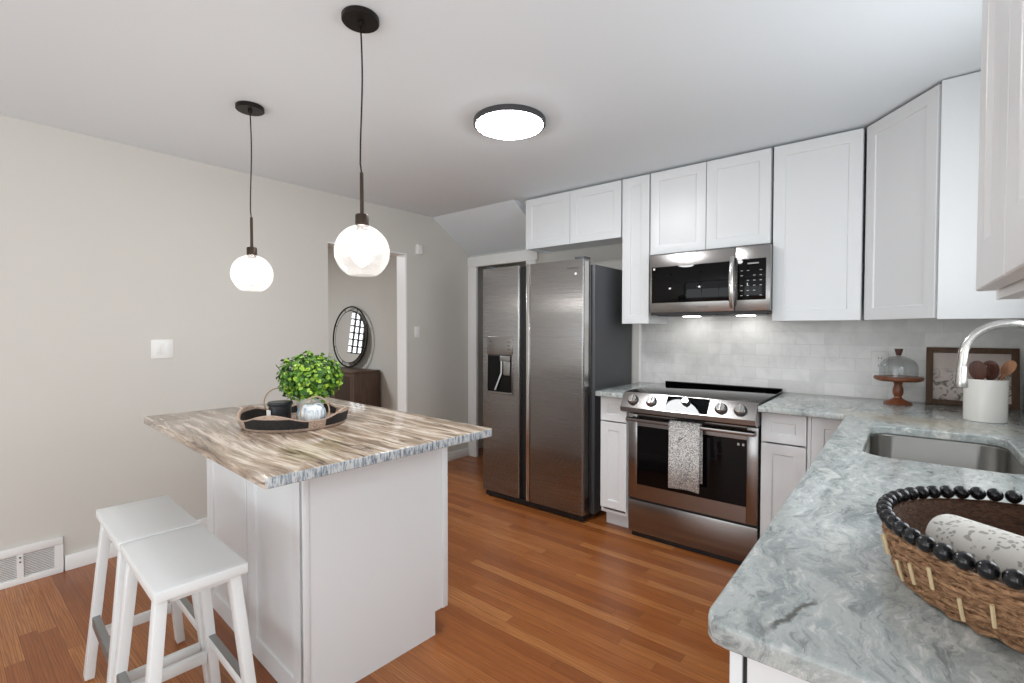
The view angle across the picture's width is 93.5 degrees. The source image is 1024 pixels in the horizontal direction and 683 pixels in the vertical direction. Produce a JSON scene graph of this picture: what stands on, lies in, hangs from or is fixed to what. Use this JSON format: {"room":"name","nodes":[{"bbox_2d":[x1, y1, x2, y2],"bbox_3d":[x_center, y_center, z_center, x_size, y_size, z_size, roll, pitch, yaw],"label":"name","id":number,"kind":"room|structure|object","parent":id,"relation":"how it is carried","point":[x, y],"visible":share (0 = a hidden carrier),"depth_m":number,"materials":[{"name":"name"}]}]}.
{"room":"kitchen","nodes":[
{"label":"kitchen","id":0,"kind":"room"},
{"bbox_2d":[0,115,469,570],"bbox_3d":[-2.518,0.054,2.522,0.120,2.357,6.450,1,2,39],"label":"wall","id":1,"kind":"structure","parent":0,"point":[109,249],"depth_m":2.85,"materials":[{"name":"grey paint"}]},
{"bbox_2d":[0,536,63,589],"bbox_3d":[-2.503,1.140,2.451,0.024,0.190,0.324,1,2,39],"label":"air vent","id":2,"kind":"object","parent":1,"relation":"in","point":[34,561],"visible":1,"depth_m":2.48,"materials":[{"name":"white metal"}]},
{"bbox_2d":[64,518,207,570],"bbox_3d":[-1.911,1.177,3.182,0.016,0.082,1.542,1,2,39],"label":"baseboard","id":3,"kind":"structure","parent":1,"relation":"attached to","point":[85,557],"depth_m":2.65,"materials":[{"name":"white paint"}]},
{"bbox_2d":[151,339,173,358],"bbox_3d":[-2.113,0.046,2.913,0.010,0.114,0.114,1,2,39],"label":"light switch","id":4,"kind":"object","parent":1,"relation":"attached to","point":[160,349],"visible":1,"depth_m":2.91,"materials":[{"name":"white plastic"}]},
{"bbox_2d":[328,242,407,411],"bbox_3d":[-1.232,0.205,4.094,0.126,1.981,0.761,1,2,39],"label":"trim","id":5,"kind":"structure","parent":1,"relation":"attached to","point":[402,356],"depth_m":4.36,"materials":[{"name":"white paint"}]},
{"bbox_2d":[414,327,419,336],"bbox_3d":[-0.871,-0.087,4.427,0.010,0.100,0.060,1,2,39],"label":"light switch","id":6,"kind":"object","parent":1,"relation":"attached to","point":[416,329],"visible":1,"depth_m":4.42,"materials":[{"name":"white plastic"}]},
{"bbox_2d":[416,244,422,254],"bbox_3d":[-0.850,-0.842,4.418,0.031,0.090,0.064,1,2,39],"label":"wall sensor","id":7,"kind":"object","parent":1,"relation":"attached to","point":[419,248],"visible":1,"depth_m":4.40,"materials":[{"name":"white plastic"}]},
{"bbox_2d":[448,448,467,460],"bbox_3d":[-0.697,1.141,4.665,0.016,0.082,0.768,1,2,39],"label":"baseboard","id":8,"kind":"structure","parent":1,"relation":"attached to","point":[460,453],"depth_m":4.84,"materials":[{"name":"white paint"}]},
{"bbox_2d":[328,246,397,409],"bbox_3d":[-2.063,-0.025,5.851,3.396,2.357,0.120,1,2,39],"label":"wall","id":9,"kind":"structure","parent":0,"point":[370,286],"depth_m":5.34,"materials":[{"name":"grey paint"}]},
{"bbox_2d":[0,447,739,682],"bbox_3d":[-2.037,1.278,2.752,7.800,0.100,7.370,1,2,39],"label":"floor","id":10,"kind":"structure","parent":0,"point":[535,595],"depth_m":2.21,"materials":[{"name":"brown wood"}]},
{"bbox_2d":[83,495,208,682],"bbox_3d":[-1.328,0.939,1.756,0.435,0.615,0.314,1,2,42],"label":"counter stool","id":11,"kind":"object","parent":10,"relation":"on","point":[120,524],"visible":0.7,"depth_m":1.74,"materials":[{"name":"white paint"}]},
{"bbox_2d":[112,524,255,682],"bbox_3d":[-0.999,0.946,1.463,0.435,0.615,0.314,1,2,42],"label":"counter stool","id":12,"kind":"object","parent":10,"relation":"on","point":[177,564],"visible":1,"depth_m":1.43,"materials":[{"name":"white paint"}]},
{"bbox_2d":[206,447,447,682],"bbox_3d":[-0.853,0.808,2.185,0.995,0.866,0.648,1,2,42],"label":"kitchen island","id":13,"kind":"object","parent":10,"relation":"on","point":[347,574],"visible":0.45,"depth_m":1.82,"materials":[{"name":"white paint"}]},
{"bbox_2d":[144,397,491,488],"bbox_3d":[-0.876,0.360,2.059,1.372,0.032,0.870,1,2,42],"label":"island countertop","id":14,"kind":"structure","parent":13,"relation":"on","point":[369,435],"depth_m":1.73,"materials":[{"name":"brown stone"}]},
{"bbox_2d":[236,388,348,432],"bbox_3d":[-0.912,0.277,2.027,0.429,0.134,0.429,0,1,0],"label":"woven tray","id":15,"kind":"object","parent":14,"relation":"on","point":[250,418],"visible":0.79,"depth_m":1.88,"materials":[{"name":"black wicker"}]},
{"bbox_2d":[266,400,292,418],"bbox_3d":[-0.954,0.292,1.984,0.096,0.092,0.096,0,1,-1],"label":"candle jar","id":16,"kind":"object","parent":15,"relation":"on","point":[282,408],"visible":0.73,"depth_m":1.95,"materials":[{"name":"black"}]},
{"bbox_2d":[276,350,343,409],"bbox_3d":[-0.871,0.187,2.086,0.278,0.298,0.282,1,2,39],"label":"potted plant","id":17,"kind":"object","parent":15,"relation":"on","point":[310,376],"visible":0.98,"depth_m":2.01,"materials":[{"name":"green plant"}]},
{"bbox_2d":[291,415,330,419],"bbox_3d":[-0.912,0.341,2.028,0.380,0.005,0.380,0,1,0],"label":"tray","id":18,"kind":"object","parent":15,"relation":"on","point":[292,416],"depth_m":2.16,"materials":[{"name":"beige wicker"}]},
{"bbox_2d":[297,400,325,420],"bbox_3d":[-0.812,0.288,1.952,0.112,0.102,0.109,1,2,39],"label":"ornament","id":19,"kind":"object","parent":15,"relation":"on","point":[311,411],"visible":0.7,"depth_m":1.91,"materials":[{"name":"white ceramic"}]},
{"bbox_2d":[329,367,379,406],"bbox_3d":[-2.000,0.732,5.501,1.200,0.860,0.330,1,2,39],"label":"dresser","id":20,"kind":"object","parent":10,"relation":"on","point":[360,385],"visible":0.18,"depth_m":5.11,"materials":[{"name":"brown wood"}]},
{"bbox_2d":[333,306,367,367],"bbox_3d":[-1.857,-0.054,5.515,0.708,0.706,0.070,1,2,38],"label":"round mirror","id":21,"kind":"object","parent":20,"relation":"on","point":[350,330],"visible":1,"depth_m":5.50,"materials":[{"name":"black metal"}]},
{"bbox_2d":[336,311,363,361],"bbox_3d":[-1.857,-0.054,5.515,0.590,0.590,0.006,1,-2,39],"label":"mirror glass","id":22,"kind":"object","parent":21,"relation":"attached to","point":[350,327],"depth_m":5.50,"materials":[{"name":"white"}]},
{"bbox_2d":[483,256,631,521],"bbox_3d":[0.338,0.312,3.716,0.923,1.785,0.704,1,2,39],"label":"refrigerator","id":23,"kind":"object","parent":10,"relation":"on","point":[555,335],"visible":1,"depth_m":3.39,"materials":[{"name":"grey metal"}]},
{"bbox_2d":[600,397,629,527],"bbox_3d":[0.856,0.780,3.354,0.189,0.866,0.645,1,2,39],"label":"base cabinet","id":24,"kind":"object","parent":10,"relation":"on","point":[614,467],"visible":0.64,"depth_m":3.11,"materials":[{"name":"white paint"}]},
{"bbox_2d":[595,382,660,398],"bbox_3d":[0.830,0.330,3.321,0.208,0.032,0.707,1,2,39],"label":"countertop","id":25,"kind":"structure","parent":24,"relation":"on","point":[614,392],"depth_m":3.19,"materials":[{"name":"grey stone"}]},
{"bbox_2d":[620,381,782,564],"bbox_3d":[1.184,0.759,2.999,0.757,0.925,0.738,1,2,39],"label":"range","id":26,"kind":"object","parent":10,"relation":"on","point":[722,521],"visible":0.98,"depth_m":2.76,"materials":[{"name":"grey metal"}]},
{"bbox_2d":[668,420,702,493],"bbox_3d":[0.993,0.656,2.763,0.181,0.394,0.050,1,2,39],"label":"kitchen towel","id":27,"kind":"object","parent":26,"relation":"hanging from","point":[685,443],"visible":0.99,"depth_m":2.75,"materials":[{"name":"fabric"}]},
{"bbox_2d":[628,381,782,403],"bbox_3d":[1.208,0.307,3.017,0.757,0.022,0.663,1,2,39],"label":"cooktop","id":28,"kind":"object","parent":26,"relation":"in","point":[673,390],"depth_m":2.93,"materials":[{"name":"black glass"}]},
{"bbox_2d":[729,651,809,682],"bbox_3d":[0.867,0.840,0.863,0.634,0.866,1.028,1,2,39],"label":"base cabinet","id":29,"kind":"object","parent":10,"relation":"on","point":[743,669],"visible":0.06,"depth_m":0.64,"materials":[{"name":"white paint"}]},
{"bbox_2d":[760,412,807,536],"bbox_3d":[1.603,0.795,2.743,0.212,0.866,0.645,1,2,39],"label":"base cabinet","id":30,"kind":"object","parent":10,"relation":"on","point":[784,438],"visible":0.51,"depth_m":2.50,"materials":[{"name":"white paint"}]},
{"bbox_2d":[807,417,842,469],"bbox_3d":[1.764,0.798,2.611,0.199,0.866,0.645,1,2,39],"label":"base cabinet","id":31,"kind":"object","parent":10,"relation":"on","point":[820,430],"visible":0.06,"depth_m":2.39,"materials":[{"name":"white paint"}]},
{"bbox_3d":[1.482,0.822,1.611,0.630,0.866,0.900,1,2,39],"label":"cabinet","id":32,"kind":"object","parent":10,"relation":"on","visible":0},
{"bbox_2d":[708,392,1023,682],"bbox_3d":[1.250,0.370,1.641,1.048,0.032,2.776,1,2,39],"label":"countertop","id":33,"kind":"structure","parent":32,"relation":"on","point":[819,597],"depth_m":0.76,"materials":[{"name":"grey stone"}]},
{"bbox_2d":[873,375,923,405],"bbox_3d":[2.058,0.259,2.568,0.212,0.146,0.212,1,2,39],"label":"cake stand","id":34,"kind":"object","parent":33,"relation":"on","point":[898,380],"visible":1,"depth_m":2.54,"materials":[{"name":"brown wood"}]},
{"bbox_2d":[895,349,902,355],"bbox_3d":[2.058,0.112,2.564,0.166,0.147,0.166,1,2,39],"label":"knob","id":35,"kind":"object","parent":34,"relation":"on","point":[898,352],"visible":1,"depth_m":2.55,"materials":[{"name":"brown wood"}]},
{"bbox_2d":[865,434,1023,474],"bbox_3d":[1.454,0.491,1.646,0.438,0.208,0.658,1,2,39],"label":"sink","id":36,"kind":"object","parent":33,"relation":"in","point":[977,456],"visible":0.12,"depth_m":1.86,"materials":[{"name":"silver metal"}]},
{"bbox_2d":[876,485,1023,652],"bbox_3d":[0.793,0.324,0.677,0.451,0.106,0.452,0,1,-18],"label":"woven basket","id":37,"kind":"object","parent":33,"relation":"on","point":[992,608],"visible":0.94,"depth_m":0.68,"materials":[{"name":"beige wicker"}]},
{"bbox_2d":[925,514,1023,590],"bbox_3d":[0.736,0.321,0.661,0.080,0.080,0.273,0,1,-14],"label":"rolled towel","id":38,"kind":"object","parent":37,"relation":"in","point":[1004,548],"visible":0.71,"depth_m":0.72,"materials":[{"name":"white fabric"}]},
{"bbox_2d":[926,347,1019,409],"bbox_3d":[2.367,0.185,2.487,0.350,0.304,0.069,1,2,39],"label":"framed print","id":39,"kind":"object","parent":33,"relation":"on","point":[941,362],"visible":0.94,"depth_m":2.53,"materials":[{"name":"brown wood"}]},
{"bbox_2d":[963,377,1008,423],"bbox_3d":[2.047,0.253,2.085,0.142,0.182,0.142,1,2,39],"label":"utensil crock","id":40,"kind":"object","parent":33,"relation":"on","point":[984,401],"visible":0.8,"depth_m":2.03,"materials":[{"name":"white ceramic"}]},
{"bbox_2d":[968,361,986,379],"bbox_3d":[1.997,0.207,2.064,0.064,0.250,0.026,1,2,39],"label":"serving spoon","id":41,"kind":"object","parent":40,"relation":"in","point":[977,369],"visible":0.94,"depth_m":2.06,"materials":[{"name":"brown wood"}]},
{"bbox_2d":[984,360,999,379],"bbox_3d":[2.062,0.206,2.078,0.014,0.249,0.058,-1,2,-32],"label":"slotted spatula","id":42,"kind":"object","parent":40,"relation":"in","point":[992,363],"visible":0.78,"depth_m":2.07,"materials":[{"name":"brown wood"}]},
{"bbox_2d":[998,360,1016,379],"bbox_3d":[2.089,0.206,2.089,0.136,0.254,0.020,1,2,39],"label":"wooden spoon","id":43,"kind":"object","parent":40,"relation":"in","point":[1008,367],"visible":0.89,"depth_m":2.06,"materials":[{"name":"beige wood"}]},
{"bbox_2d":[953,319,1023,387],"bbox_3d":[1.572,0.143,1.515,0.266,0.428,0.124,1,2,39],"label":"faucet","id":44,"kind":"object","parent":33,"relation":"on","point":[961,372],"visible":1,"depth_m":1.59,"materials":[{"name":"silver metal"}]},
{"bbox_2d":[433,200,525,255],"bbox_3d":[-0.211,-1.061,4.536,1.104,0.422,0.650,1,2,39],"label":"ceiling","id":45,"kind":"structure","parent":0,"point":[498,227],"depth_m":4.42,"materials":[{"name":"white paint"}]},
{"bbox_2d":[0,0,981,216],"bbox_3d":[-2.340,-1.170,2.340,7.780,0.100,6.440,1,2,39],"label":"ceiling","id":46,"kind":"structure","parent":0,"point":[623,89],"depth_m":2.03,"materials":[{"name":"white paint"}]},
{"bbox_2d":[235,101,264,280],"bbox_3d":[-1.248,-0.681,2.304,0.185,0.876,0.185,1,2,39],"label":"pendant light","id":47,"kind":"object","parent":46,"relation":"hanging from","point":[251,272],"visible":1,"depth_m":2.29,"materials":[{"name":"black metal"}]},
{"bbox_2d":[246,247,256,259],"bbox_3d":[-1.248,-0.423,2.311,0.045,0.057,0.045,1,2,39],"label":"socket","id":48,"kind":"object","parent":47,"relation":"attached to","point":[251,251],"depth_m":2.29,"materials":[{"name":"brown metal"}]},
{"bbox_2d":[341,5,378,260],"bbox_3d":[-0.515,-0.665,1.648,0.185,0.876,0.185,1,2,39],"label":"pendant light","id":49,"kind":"object","parent":46,"relation":"hanging from","point":[360,19],"visible":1,"depth_m":1.64,"materials":[{"name":"black metal"}]},
{"bbox_2d":[355,213,368,231],"bbox_3d":[-0.515,-0.407,1.654,0.045,0.057,0.045,1,2,39],"label":"socket","id":50,"kind":"object","parent":49,"relation":"attached to","point":[361,219],"depth_m":1.64,"materials":[{"name":"brown metal"}]},
{"bbox_2d":[473,104,545,139],"bbox_3d":[-0.012,-1.101,2.446,0.366,0.044,0.366,1,2,39],"label":"ceiling light","id":51,"kind":"object","parent":46,"relation":"attached to","point":[500,121],"visible":1,"depth_m":2.38,"materials":[{"name":"grey metal"}]},
{"bbox_2d":[478,262,525,447],"bbox_3d":[0.129,-0.006,5.052,1.400,2.357,0.820,1,2,39],"label":"wall","id":52,"kind":"structure","parent":0,"point":[480,269],"depth_m":5.27,"materials":[{"name":"grey paint"}]},
{"bbox_2d":[470,243,1022,409],"bbox_3d":[1.083,0.026,3.709,4.180,2.357,0.210,1,2,39],"label":"wall","id":53,"kind":"structure","parent":0,"point":[610,256],"depth_m":3.83,"materials":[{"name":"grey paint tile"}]},
{"bbox_2d":[467,250,538,456],"bbox_3d":[-0.103,0.167,4.678,0.880,2.030,0.041,1,2,39],"label":"door frame","id":54,"kind":"structure","parent":53,"relation":"in","point":[530,257],"depth_m":4.89,"materials":[{"name":"white paint"}]},
{"bbox_2d":[526,180,622,254],"bbox_3d":[0.543,-0.941,3.774,0.848,0.398,0.334,1,2,39],"label":"upper cabinet","id":55,"kind":"object","parent":53,"relation":"attached to","point":[592,216],"visible":0.9,"depth_m":3.63,"materials":[{"name":"white paint"}]},
{"bbox_2d":[639,324,641,381],"bbox_3d":[0.973,0.056,3.658,0.019,0.500,0.010,1,2,39],"label":"trim","id":56,"kind":"structure","parent":53,"relation":"attached to","point":[640,325],"depth_m":3.65,"materials":[{"name":"white paint"}]},
{"bbox_2d":[622,174,666,323],"bbox_3d":[0.955,-0.629,3.445,0.200,1.006,0.334,1,2,39],"label":"upper cabinet","id":57,"kind":"object","parent":53,"relation":"attached to","point":[636,232],"visible":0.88,"depth_m":3.32,"materials":[{"name":"white paint"}]},
{"bbox_2d":[650,148,773,255],"bbox_3d":[1.319,-0.852,3.141,0.730,0.546,0.334,1,2,39],"label":"upper cabinet","id":58,"kind":"object","parent":53,"relation":"attached to","point":[727,202],"visible":0.86,"depth_m":2.98,"materials":[{"name":"white paint"}]},
{"bbox_2d":[650,244,772,316],"bbox_3d":[1.295,-0.363,3.087,0.716,0.399,0.450,1,2,39],"label":"microwave","id":59,"kind":"object","parent":58,"relation":"attached to","point":[738,281],"visible":0.99,"depth_m":2.92,"materials":[{"name":"silver metal"}]},
{"bbox_2d":[772,128,866,320],"bbox_3d":[1.772,-0.617,2.776,0.420,0.998,0.334,1,2,39],"label":"upper cabinet","id":60,"kind":"object","parent":53,"relation":"attached to","point":[819,203],"visible":1,"depth_m":2.64,"materials":[{"name":"white paint"}]},
{"bbox_2d":[641,315,1023,408],"bbox_3d":[1.760,0.061,3.015,2.012,0.520,0.006,1,2,39],"label":"backsplash","id":61,"kind":"structure","parent":53,"relation":"attached to","point":[832,357],"depth_m":2.98,"materials":[{"name":"tile"}]},
{"bbox_2d":[872,352,887,371],"bbox_3d":[2.090,0.116,2.737,0.072,0.116,0.008,1,2,39],"label":"wall outlet","id":62,"kind":"object","parent":61,"relation":"attached to","point":[879,359],"visible":1,"depth_m":2.73,"materials":[{"name":"white plastic"}]},
{"bbox_2d":[876,363,882,367],"bbox_3d":[2.088,0.137,2.735,0.032,0.028,0.002,1,2,39],"label":"socket","id":63,"kind":"object","parent":62,"relation":"attached to","point":[878,365],"depth_m":2.74,"materials":[{"name":"white plastic"}]},
{"bbox_2d":[876,356,883,360],"bbox_3d":[2.088,0.095,2.734,0.032,0.028,0.002,1,2,39],"label":"socket","id":64,"kind":"object","parent":62,"relation":"attached to","point":[878,358],"depth_m":2.73,"materials":[{"name":"white plastic"}]},
{"bbox_2d":[864,71,1023,319],"bbox_3d":[2.073,-0.606,2.296,0.629,1.009,0.696,1,2,39],"label":"upper cabinet","id":65,"kind":"object","parent":53,"relation":"attached to","point":[922,170],"visible":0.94,"depth_m":2.12,"materials":[{"name":"white paint"}]},
{"bbox_3d":[0.624,0.116,-0.056,0.120,2.357,6.440,1,2,39],"label":"wall","id":66,"kind":"structure","parent":0,"visible":0},
{"bbox_2d":[976,0,1023,299],"bbox_3d":[0.557,-0.551,0.248,0.388,1.009,0.720,1,2,39],"label":"upper cabinet","id":67,"kind":"object","parent":66,"relation":"attached to","point":[1000,219],"visible":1,"depth_m":0.49,"materials":[{"name":"white paint"}]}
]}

